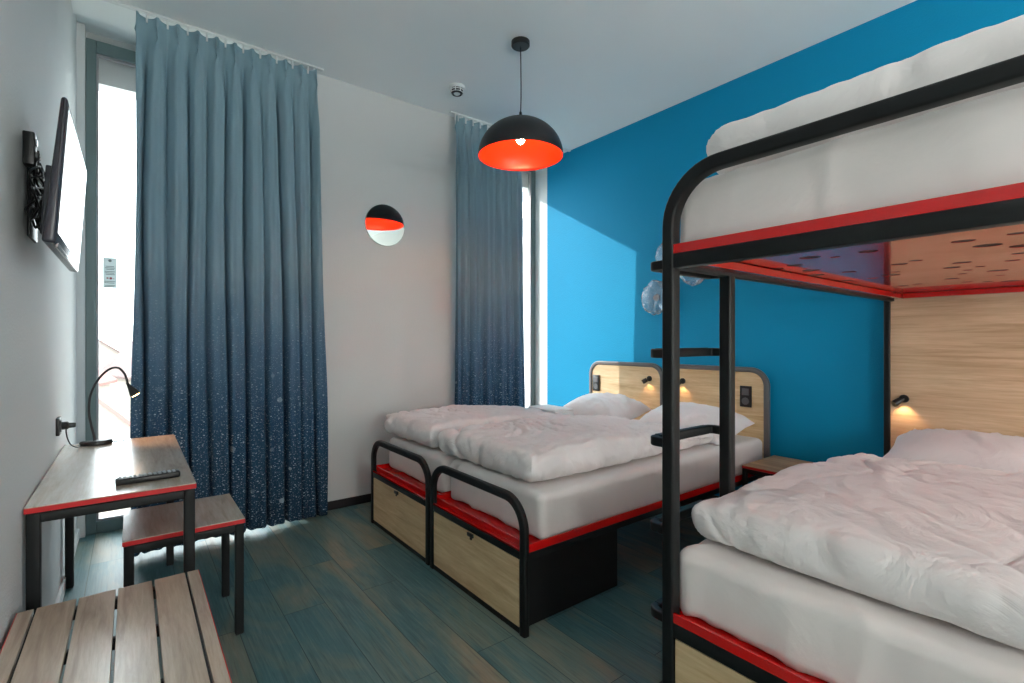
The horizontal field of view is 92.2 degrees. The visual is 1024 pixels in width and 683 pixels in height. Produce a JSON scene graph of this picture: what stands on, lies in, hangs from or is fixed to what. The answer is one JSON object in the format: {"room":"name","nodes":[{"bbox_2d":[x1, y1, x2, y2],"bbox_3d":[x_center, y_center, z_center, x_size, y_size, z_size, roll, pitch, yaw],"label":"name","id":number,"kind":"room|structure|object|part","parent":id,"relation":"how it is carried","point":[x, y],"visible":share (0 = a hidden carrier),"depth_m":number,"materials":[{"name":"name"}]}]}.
{"room":"dormitory","nodes":[
{"label":"dormitory","id":0,"kind":"room"},
{"bbox_2d":[0,0,76,650],"bbox_3d":[-0.629,-0.410,0.184,0.200,3.420,8.060,0,0,-38],"label":"wall","id":1,"kind":"structure","parent":0,"point":[38,38],"depth_m":1.76,"materials":[{"name":"paint"}]},
{"bbox_2d":[22,130,43,242],"bbox_3d":[-1.673,-0.527,1.734,0.043,0.335,0.250,0,0,-38],"label":"wall bracket","id":2,"kind":"object","parent":1,"relation":"attached to","point":[29,139],"visible":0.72,"depth_m":1.64,"materials":[{"name":"black metal"}]},
{"bbox_2d":[24,150,44,230],"bbox_3d":[-1.598,-0.507,1.654,0.035,0.267,0.297,0,0,-38],"label":"cable bundle","id":3,"kind":"object","parent":2,"relation":"hanging from","point":[32,214],"visible":0.89,"depth_m":1.63,"materials":[{"name":"black plastic"}]},
{"bbox_3d":[-1.666,-0.530,1.745,0.026,0.130,0.201,0,0,-34],"label":"folding arm","id":4,"kind":"part","parent":2,"relation":"part of","materials":[{"name":"black metal"}]},
{"bbox_2d":[40,97,86,272],"bbox_3d":[-1.620,-0.511,1.787,0.075,0.452,0.810,0,0,-38],"label":"television","id":5,"kind":"object","parent":2,"relation":"attached to","point":[61,224],"visible":1,"depth_m":1.56,"materials":[{"name":"plastic"}]},
{"bbox_3d":[-1.614,-0.294,1.792,0.009,0.016,0.710,0,0,-38],"label":"trim","id":6,"kind":"part","parent":5,"relation":"part of","materials":[{"name":"metal"}]},
{"bbox_2d":[56,416,61,435],"bbox_3d":[-2.181,0.412,2.372,0.018,0.085,0.080,0,0,-38],"label":"wall socket","id":7,"kind":"object","parent":1,"relation":"attached to","point":[58,419],"visible":0.98,"depth_m":2.34,"materials":[{"name":"black plastic"}]},
{"bbox_2d":[55,529,78,603],"bbox_3d":[-0.535,1.268,0.238,0.014,0.065,7.630,0,0,-38],"label":"baseboard","id":8,"kind":"structure","parent":1,"relation":"attached to","point":[62,589],"depth_m":2.52,"materials":[{"name":"paint"}]},
{"bbox_2d":[77,22,527,537],"bbox_3d":[-1.224,-0.410,4.368,3.975,3.420,0.710,0,0,-38],"label":"wall","id":9,"kind":"structure","parent":0,"point":[390,311],"depth_m":4.00,"materials":[{"name":"grey paint"}]},
{"bbox_2d":[85,38,135,534],"bbox_3d":[-2.401,-0.360,3.661,1.162,3.320,0.070,0,0,-38],"label":"window","id":10,"kind":"structure","parent":9,"relation":"in","point":[94,50],"depth_m":3.30,"materials":[{"name":"metal"}]},
{"bbox_2d":[103,257,116,287],"bbox_3d":[-2.754,-0.464,3.373,0.075,0.208,0.005,0,0,-38],"label":"notice","id":11,"kind":"object","parent":10,"relation":"attached to","point":[109,264],"visible":1,"depth_m":3.37,"materials":[{"name":"white paper"}]},
{"bbox_2d":[328,493,370,510],"bbox_3d":[-1.064,1.268,4.035,1.410,0.065,0.014,0,0,-38],"label":"baseboard","id":12,"kind":"structure","parent":9,"relation":"attached to","point":[355,500],"depth_m":3.86,"materials":[{"name":"black wood"}]},
{"bbox_2d":[365,204,404,245],"bbox_3d":[-1.043,-0.947,4.051,0.341,0.341,0.011,0,0,-38],"label":"wall lamp","id":13,"kind":"object","parent":9,"relation":"attached to","point":[384,224],"visible":1,"depth_m":4.04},
{"bbox_2d":[521,170,534,406],"bbox_3d":[-0.279,-0.360,5.301,1.340,3.320,0.070,0,0,-38],"label":"window","id":14,"kind":"structure","parent":9,"relation":"in","point":[531,174],"depth_m":5.66,"materials":[{"name":"metal"}]},
{"bbox_3d":[-0.279,-0.360,5.301,1.340,3.320,0.070,0,0,-38],"label":"frame","id":15,"kind":"part","parent":14,"relation":"part of","materials":[{"name":"metal"}]},
{"bbox_2d":[60,500,707,682],"bbox_3d":[1.023,1.400,1.460,4.375,0.200,8.060,0,0,-38],"label":"floor","id":16,"kind":"structure","parent":0,"point":[333,597],"depth_m":2.35,"materials":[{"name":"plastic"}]},
{"bbox_2d":[23,434,195,615],"bbox_3d":[-1.791,0.925,2.252,0.479,0.750,1.245,0,0,-38],"label":"desk","id":17,"kind":"object","parent":16,"relation":"on","point":[80,481],"visible":0.88,"depth_m":1.90,"materials":[{"name":"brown wood"}]},
{"bbox_3d":[-1.596,0.934,1.644,0.036,0.719,0.036,0,0,-38],"label":"leg","id":18,"kind":"part","parent":17,"relation":"part of","materials":[{"name":"metal"}]},
{"bbox_3d":[-2.331,0.934,2.595,0.036,0.719,0.036,0,0,-38],"label":"leg","id":19,"kind":"part","parent":17,"relation":"part of","materials":[{"name":"metal"}]},
{"bbox_2d":[79,367,140,446],"bbox_3d":[-2.143,0.345,2.630,0.254,0.411,0.058,0,0,-38],"label":"desk lamp","id":20,"kind":"object","parent":17,"relation":"on","point":[133,391],"visible":0.99,"depth_m":2.59,"materials":[{"name":"black plastic"}]},
{"bbox_2d":[62,421,79,447],"bbox_3d":[-2.198,0.469,2.457,0.051,0.152,0.196,0,0,-35],"label":"plug","id":21,"kind":"object","parent":20,"relation":"attached to","point":[65,425],"visible":1,"depth_m":2.39,"materials":[{"name":"black plastic"}]},
{"bbox_3d":[-1.791,0.589,2.252,0.471,0.036,1.237,0,0,-38],"label":"under frame","id":22,"kind":"part","parent":17,"relation":"part of","materials":[{"name":"metal"}]},
{"bbox_2d":[115,469,179,485],"bbox_3d":[-1.429,0.536,1.936,0.204,0.026,0.047,0,0,-41],"label":"remote control","id":23,"kind":"object","parent":17,"relation":"on","point":[125,480],"visible":1,"depth_m":1.92,"materials":[{"name":"black plastic"}]},
{"bbox_3d":[-1.986,0.934,2.861,0.036,0.719,0.036,0,0,-38],"label":"leg","id":24,"kind":"part","parent":17,"relation":"part of","materials":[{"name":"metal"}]},
{"bbox_3d":[-1.252,0.934,1.910,0.036,0.719,0.036,0,0,-38],"label":"leg","id":25,"kind":"part","parent":17,"relation":"part of","materials":[{"name":"metal"}]},
{"bbox_2d":[0,569,231,682],"bbox_3d":[-1.037,1.060,1.274,0.465,0.480,0.885,0,0,-38],"label":"slatted bench","id":26,"kind":"object","parent":16,"relation":"on","point":[34,649],"visible":1,"depth_m":1.35,"materials":[{"name":"brown wood"}]},
{"bbox_2d":[122,494,244,634],"bbox_3d":[-1.490,1.044,2.232,0.429,0.512,0.445,0,0,-38],"label":"stool","id":27,"kind":"object","parent":16,"relation":"on","point":[159,526],"visible":0.82,"depth_m":2.17,"materials":[{"name":"brown wood"}]},
{"bbox_3d":[-1.520,1.054,1.954,0.034,0.481,0.034,0,0,-38],"label":"leg","id":28,"kind":"part","parent":27,"relation":"part of","materials":[{"name":"metal"}]},
{"bbox_3d":[-1.490,0.827,2.232,0.421,0.036,0.437,0,0,-38],"label":"under frame","id":29,"kind":"part","parent":27,"relation":"part of","materials":[{"name":"metal"}]},
{"bbox_3d":[-1.460,1.054,2.510,0.034,0.481,0.034,0,0,-38],"label":"leg","id":30,"kind":"part","parent":27,"relation":"part of","materials":[{"name":"metal"}]},
{"bbox_3d":[-1.214,1.054,2.191,0.034,0.481,0.034,0,0,-38],"label":"leg","id":31,"kind":"part","parent":27,"relation":"part of","materials":[{"name":"metal"}]},
{"bbox_2d":[371,361,661,564],"bbox_3d":[0.151,0.749,3.880,2.289,1.102,0.865,0,0,-38],"label":"frame","id":32,"kind":"object","parent":16,"relation":"on","point":[400,503],"visible":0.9,"depth_m":3.36,"materials":[{"name":"wood"}]},
{"bbox_3d":[-0.736,0.952,3.194,0.026,0.036,0.785,0,0,-38],"label":"foot rail","id":33,"kind":"part","parent":32,"relation":"part of","materials":[{"name":"metal"}]},
{"bbox_3d":[-0.739,1.123,3.192,0.016,0.299,0.777,0,0,-38],"label":"drawer","id":34,"kind":"part","parent":32,"relation":"part of","materials":[{"name":"brown wood"}]},
{"bbox_3d":[-0.736,0.997,3.194,0.030,0.607,0.865,0,0,-38],"label":"foot frame","id":35,"kind":"part","parent":32,"relation":"part of","materials":[{"name":"metal"}]},
{"bbox_2d":[373,463,450,499],"bbox_3d":[0.141,0.916,3.872,2.242,0.036,0.859,0,0,-38],"label":"bed rail","id":36,"kind":"object","parent":32,"relation":"on","point":[402,481],"depth_m":3.24,"materials":[{"name":"red metal"}]},
{"bbox_2d":[389,419,637,491],"bbox_3d":[0.184,0.803,3.906,2.129,0.248,0.857,0,0,-38],"label":"mattress","id":37,"kind":"object","parent":32,"relation":"on","point":[435,457],"visible":0.08,"depth_m":3.19,"materials":[{"name":"white fabric"}]},
{"bbox_2d":[384,404,569,447],"bbox_3d":[-0.230,0.595,3.789,1.385,0.176,0.846,0,0,-38],"label":"duvet","id":38,"kind":"object","parent":37,"relation":"on","point":[424,426],"visible":0.7,"depth_m":3.44,"materials":[{"name":"fabric"}]},
{"bbox_2d":[528,404,573,415],"bbox_3d":[0.343,0.637,4.365,0.226,0.098,0.374,0,0,-38],"label":"folded towel","id":39,"kind":"object","parent":37,"relation":"on","point":[547,408],"visible":0.44,"depth_m":4.27,"materials":[{"name":"fabric"}]},
{"bbox_2d":[563,392,651,418],"bbox_3d":[0.789,0.575,4.375,0.447,0.226,0.760,0,0,-38],"label":"pillow","id":40,"kind":"object","parent":37,"relation":"on","point":[617,405],"visible":0.66,"depth_m":4.19,"materials":[{"name":"fabric"}]},
{"bbox_2d":[593,375,599,390],"bbox_3d":[0.825,0.415,4.827,0.012,0.156,0.086,0,0,-38],"label":"outlet plate","id":41,"kind":"object","parent":32,"relation":"attached to","point":[596,378],"depth_m":4.82,"materials":[{"name":"grey plastic"}]},
{"bbox_3d":[1.043,0.749,4.568,0.036,1.102,0.865,0,0,-38],"label":"headboard frame","id":42,"kind":"part","parent":32,"relation":"part of","materials":[{"name":"metal"}]},
{"bbox_3d":[1.043,0.615,4.569,0.018,0.770,0.800,0,0,-38],"label":"headboard panel","id":43,"kind":"part","parent":32,"relation":"part of","materials":[{"name":"brown wood"}]},
{"bbox_2d":[641,376,651,383],"bbox_3d":[1.177,0.347,4.327,0.066,0.072,0.078,0,0,-38],"label":"reading lamp","id":44,"kind":"object","parent":32,"relation":"attached to","point":[645,379],"depth_m":4.32,"materials":[{"name":"black metal"}]},
{"bbox_2d":[430,364,769,637],"bbox_3d":[0.689,0.749,3.183,2.289,1.102,0.865,0,0,-38],"label":"frame","id":45,"kind":"object","parent":16,"relation":"on","point":[523,579],"visible":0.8,"depth_m":2.48,"materials":[{"name":"metal"}]},
{"bbox_3d":[-0.212,0.988,2.487,0.012,0.029,0.052,0,0,-38],"label":"pull handle","id":46,"kind":"part","parent":45,"relation":"part of","materials":[{"name":"black plastic"}]},
{"bbox_3d":[-0.198,0.952,2.497,0.026,0.036,0.785,0,0,-38],"label":"foot rail","id":47,"kind":"part","parent":45,"relation":"part of","materials":[{"name":"metal"}]},
{"bbox_3d":[-0.201,1.123,2.496,0.016,0.299,0.777,0,0,-38],"label":"drawer","id":48,"kind":"part","parent":45,"relation":"part of","materials":[{"name":"brown wood"}]},
{"bbox_3d":[-0.198,0.997,2.497,0.030,0.607,0.865,0,0,-38],"label":"foot frame","id":49,"kind":"part","parent":45,"relation":"part of","materials":[{"name":"metal"}]},
{"bbox_2d":[433,474,754,552],"bbox_3d":[0.679,0.916,3.175,2.242,0.036,0.859,0,0,-38],"label":"tray","id":50,"kind":"object","parent":45,"relation":"on","point":[492,528],"depth_m":2.50,"materials":[{"name":"red metal"}]},
{"bbox_2d":[451,435,762,539],"bbox_3d":[0.717,0.807,3.209,2.130,0.238,0.853,0,0,-38],"label":"mattress","id":51,"kind":"object","parent":45,"relation":"on","point":[552,507],"visible":0.44,"depth_m":2.57,"materials":[{"name":"white fabric"}]},
{"bbox_2d":[438,415,713,483],"bbox_3d":[0.429,0.596,3.124,1.590,0.175,0.942,0,0,-38],"label":"duvet","id":52,"kind":"object","parent":51,"relation":"on","point":[536,449],"visible":0.92,"depth_m":2.69,"materials":[{"name":"fabric"}]},
{"bbox_2d":[638,402,754,444],"bbox_3d":[1.319,0.577,3.673,0.467,0.223,0.760,0,0,-38],"label":"pillow","id":53,"kind":"object","parent":51,"relation":"on","point":[692,414],"visible":0.45,"depth_m":3.49,"materials":[{"name":"fabric"}]},
{"bbox_3d":[0.943,0.951,2.857,2.215,0.034,0.030,0,0,-38],"label":"rail","id":54,"kind":"part","parent":45,"relation":"part of","materials":[{"name":"metal"}]},
{"bbox_3d":[1.581,0.615,3.872,0.018,0.770,0.800,0,0,-38],"label":"headboard panel","id":55,"kind":"part","parent":45,"relation":"part of","materials":[{"name":"brown wood"}]},
{"bbox_3d":[1.581,0.749,3.872,0.036,1.102,0.865,0,0,-38],"label":"headboard frame","id":56,"kind":"part","parent":45,"relation":"part of","materials":[{"name":"metal"}]},
{"bbox_2d":[740,386,751,407],"bbox_3d":[1.733,0.415,3.652,0.012,0.156,0.086,0,0,-38],"label":"outlet plate","id":57,"kind":"object","parent":45,"relation":"attached to","point":[745,391],"depth_m":3.64,"materials":[{"name":"grey plastic"}]},
{"bbox_2d":[742,455,808,485],"bbox_3d":[1.897,1.064,3.177,0.457,0.472,0.608,0,0,-38],"label":"nightstand","id":58,"kind":"object","parent":16,"relation":"on","point":[767,466],"visible":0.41,"depth_m":3.26,"materials":[{"name":"brown wood"}]},
{"bbox_3d":[1.550,1.073,3.275,0.028,0.454,0.028,0,0,-38],"label":"leg","id":59,"kind":"part","parent":58,"relation":"part of","materials":[{"name":"metal"}]},
{"bbox_3d":[1.897,0.863,3.177,0.457,0.030,0.608,0,0,-38],"label":"under frame","id":60,"kind":"part","parent":58,"relation":"part of","materials":[{"name":"metal"}]},
{"bbox_2d":[651,54,1023,682],"bbox_3d":[1.798,0.225,1.749,2.287,2.150,1.490,0,0,-38],"label":"bunk bed","id":61,"kind":"object","parent":16,"relation":"on","point":[947,272],"visible":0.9,"depth_m":1.58,"materials":[{"name":"metal"}]},
{"bbox_3d":[0.930,1.109,1.038,0.016,0.326,1.333,0,0,-38],"label":"drawer","id":62,"kind":"part","parent":61,"relation":"part of","materials":[{"name":"brown wood"}]},
{"bbox_3d":[0.934,0.917,1.041,0.038,0.045,1.341,0,0,-38],"label":"foot rail","id":63,"kind":"part","parent":61,"relation":"part of","materials":[{"name":"metal"}]},
{"bbox_2d":[673,609,826,682],"bbox_3d":[1.807,0.880,1.715,2.239,0.030,1.419,0,0,-38],"label":"bed rail","id":64,"kind":"object","parent":61,"relation":"on","point":[716,638],"depth_m":1.41,"materials":[{"name":"red metal"}]},
{"bbox_3d":[1.401,-0.254,2.276,2.200,0.042,0.032,0,0,-38],"label":"rail","id":65,"kind":"part","parent":61,"relation":"part of","materials":[{"name":"metal"}]},
{"bbox_2d":[673,182,1023,298],"bbox_3d":[1.807,-0.275,1.715,2.239,0.060,1.419,0,0,-38],"label":"tray","id":66,"kind":"object","parent":61,"relation":"on","point":[982,263],"depth_m":1.50,"materials":[{"name":"red metal"}]},
{"bbox_3d":[0.934,-0.253,1.041,0.038,0.045,1.341,0,0,-38],"label":"foot rail","id":67,"kind":"part","parent":61,"relation":"part of","materials":[{"name":"metal"}]},
{"bbox_2d":[680,539,1023,682],"bbox_3d":[1.821,0.773,1.733,2.211,0.236,1.435,0,0,-38],"label":"mattress","id":68,"kind":"object","parent":61,"relation":"on","point":[835,633],"visible":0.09,"depth_m":1.28,"materials":[{"name":"white fabric"}]},
{"bbox_2d":[693,452,1023,647],"bbox_3d":[1.602,0.584,1.590,1.587,0.153,1.370,0,0,-38],"label":"duvet","id":69,"kind":"object","parent":68,"relation":"on","point":[941,542],"visible":1,"depth_m":1.41,"materials":[{"name":"fabric"}]},
{"bbox_2d":[886,428,1023,474],"bbox_3d":[2.297,0.558,2.407,0.487,0.216,0.800,0,0,-38],"label":"pillow","id":70,"kind":"object","parent":68,"relation":"on","point":[997,451],"visible":0.6,"depth_m":2.38,"materials":[{"name":"fabric"}]},
{"bbox_2d":[681,87,1023,242],"bbox_3d":[1.817,-0.407,1.732,2.190,0.254,1.407,0,0,-38],"label":"mattress","id":71,"kind":"object","parent":61,"relation":"on","point":[977,145],"visible":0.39,"depth_m":1.18,"materials":[{"name":"white fabric"}]},
{"bbox_2d":[707,14,1023,174],"bbox_3d":[1.648,-0.639,1.628,1.617,0.202,1.298,0,0,-38],"label":"duvet","id":72,"kind":"object","parent":71,"relation":"on","point":[1003,40],"visible":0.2,"depth_m":1.24,"materials":[{"name":"fabric"}]},
{"bbox_3d":[2.703,0.225,2.420,0.036,2.150,1.445,0,0,-38],"label":"headboard frame","id":73,"kind":"part","parent":61,"relation":"part of","materials":[{"name":"metal"}]},
{"bbox_2d":[891,395,908,406],"bbox_3d":[2.281,0.355,2.899,0.066,0.072,0.078,0,0,-38],"label":"reading lamp","id":74,"kind":"object","parent":61,"relation":"attached to","point":[896,400],"depth_m":2.90,"materials":[{"name":"black metal"}]},
{"bbox_3d":[2.703,0.090,2.420,0.018,1.819,1.384,0,0,-38],"label":"headboard panel","id":75,"kind":"part","parent":61,"relation":"part of","materials":[{"name":"brown wood"}]},
{"bbox_2d":[71,0,915,152],"bbox_3d":[1.023,-2.170,1.460,4.375,0.300,8.060,0,0,-38],"label":"ceiling","id":76,"kind":"structure","parent":0,"point":[591,70],"depth_m":3.32,"materials":[{"name":"paint"}]},
{"bbox_2d":[102,0,323,71],"bbox_3d":[-1.968,-2.014,3.240,1.414,0.012,0.030,0,0,-38],"label":"track","id":77,"kind":"object","parent":76,"relation":"attached to","point":[115,2],"visible":1,"depth_m":3.21,"materials":[{"name":"white metal"}]},
{"bbox_2d":[130,10,327,556],"bbox_3d":[-1.847,-0.362,3.315,1.146,3.292,0.177,0,0,-38],"label":"curtain","id":78,"kind":"object","parent":77,"relation":"hanging from","point":[229,347],"visible":0.91,"depth_m":3.27,"materials":[{"name":"fabric"}]},
{"bbox_2d":[449,83,464,96],"bbox_3d":[-0.438,-1.986,3.920,0.130,0.068,0.130,0,0,-38],"label":"smoke detector","id":79,"kind":"object","parent":76,"relation":"attached to","point":[456,89],"visible":1,"depth_m":3.88,"materials":[{"name":"white plastic"}]},
{"bbox_2d":[449,111,570,151],"bbox_3d":[0.035,-2.014,4.787,1.469,0.012,0.030,0,0,-38],"label":"track","id":80,"kind":"object","parent":76,"relation":"attached to","point":[450,112],"visible":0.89,"depth_m":4.49,"materials":[{"name":"white metal"}]},
{"bbox_2d":[455,114,524,407],"bbox_3d":[-0.200,-0.363,4.583,0.799,3.290,0.172,0,0,-38],"label":"curtain","id":81,"kind":"object","parent":80,"relation":"hanging from","point":[489,320],"visible":0.62,"depth_m":4.52,"materials":[{"name":"fabric"}]},
{"bbox_2d":[478,36,562,170],"bbox_3d":[0.058,-1.631,3.330,0.574,0.776,0.574,0,0,-38],"label":"pendant lamp","id":82,"kind":"object","parent":76,"relation":"hanging from","point":[520,142],"visible":1,"depth_m":3.38,"materials":[{"name":"black metal"}]},
{"bbox_3d":[0.058,-1.370,3.330,0.574,0.250,0.574,0,0,-38],"label":"lamp shade","id":83,"kind":"part","parent":82,"relation":"part of","materials":[{"name":"black metal"}]},
{"bbox_3d":[0.058,-1.363,3.330,0.056,0.073,0.056,0,0,-38],"label":"light bulb","id":84,"kind":"part","parent":82,"relation":"part of","materials":[{"name":"white glass"}]},
{"bbox_3d":[0.060,-1.763,3.332,0.011,0.446,0.007,0,0,-38],"label":"cord","id":85,"kind":"part","parent":82,"relation":"part of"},
{"bbox_2d":[547,0,1023,495],"bbox_3d":[1.660,-0.410,4.050,0.200,3.420,3.880,0,0,-38],"label":"wall","id":86,"kind":"structure","parent":0,"point":[821,354],"depth_m":3.82,"materials":[{"name":"blue paint"}]},
{"bbox_2d":[523,168,546,407],"bbox_3d":[0.343,-0.410,5.755,0.200,3.420,0.430,0,0,-38],"label":"trim","id":87,"kind":"structure","parent":86,"relation":"attached to","point":[541,174],"depth_m":5.63,"materials":[{"name":"white paint"}]},
{"bbox_2d":[641,280,661,314],"bbox_3d":[1.265,-0.377,4.327,0.085,0.315,0.291,0,0,-38],"label":"wall lamp","id":88,"kind":"object","parent":86,"relation":"attached to","point":[651,297],"visible":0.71,"depth_m":4.31,"materials":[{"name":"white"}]},
{"bbox_2d":[655,243,661,260],"bbox_3d":[1.336,-0.730,4.233,0.088,0.248,0.248,0,0,-38],"label":"wall lamp","id":89,"kind":"object","parent":86,"relation":"attached to","point":[658,256],"visible":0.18,"depth_m":4.26,"materials":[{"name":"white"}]},
{"bbox_2d":[680,276,703,285],"bbox_3d":[1.489,-0.592,4.034,0.089,0.292,0.272,0,0,-38],"label":"wall lamp","id":90,"kind":"object","parent":86,"relation":"attached to","point":[692,281],"visible":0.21,"depth_m":4.02,"materials":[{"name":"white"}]},
{"bbox_2d":[700,495,718,499],"bbox_3d":[2.661,1.268,2.580,0.014,0.065,7.430,0,0,-38],"label":"baseboard","id":91,"kind":"structure","parent":86,"relation":"attached to","point":[712,496],"depth_m":3.95,"materials":[{"name":"black"}]},
{"label":"outside","id":92,"kind":"structure","parent":0,"visible":0},
{"bbox_3d":[-38.552,13.400,66.255,140.000,0.200,128.000,0,0,-38],"label":"ground","id":93,"kind":"structure","parent":92,"visible":0},
{"bbox_2d":[99,367,117,405],"bbox_3d":[-43.410,5.675,42.283,12.000,15.250,12.800,0,0,-24],"label":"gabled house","id":94,"kind":"structure","parent":93,"relation":"on","point":[106,379],"depth_m":48.76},
{"bbox_2d":[99,340,119,367],"bbox_3d":[-62.147,4.350,65.717,18.225,17.900,16.225,0,0,-38],"label":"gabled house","id":95,"kind":"structure","parent":93,"relation":"on","point":[107,352],"depth_m":64.46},
{"bbox_2d":[99,399,130,517],"bbox_3d":[-26.082,7.135,27.869,10.800,12.330,9.000,0,0,44],"label":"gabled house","id":96,"kind":"structure","parent":93,"relation":"on","point":[112,425],"depth_m":25.85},
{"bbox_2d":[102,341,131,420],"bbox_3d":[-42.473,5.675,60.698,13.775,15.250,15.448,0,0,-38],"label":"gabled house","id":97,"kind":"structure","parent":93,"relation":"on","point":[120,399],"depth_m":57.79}
]}

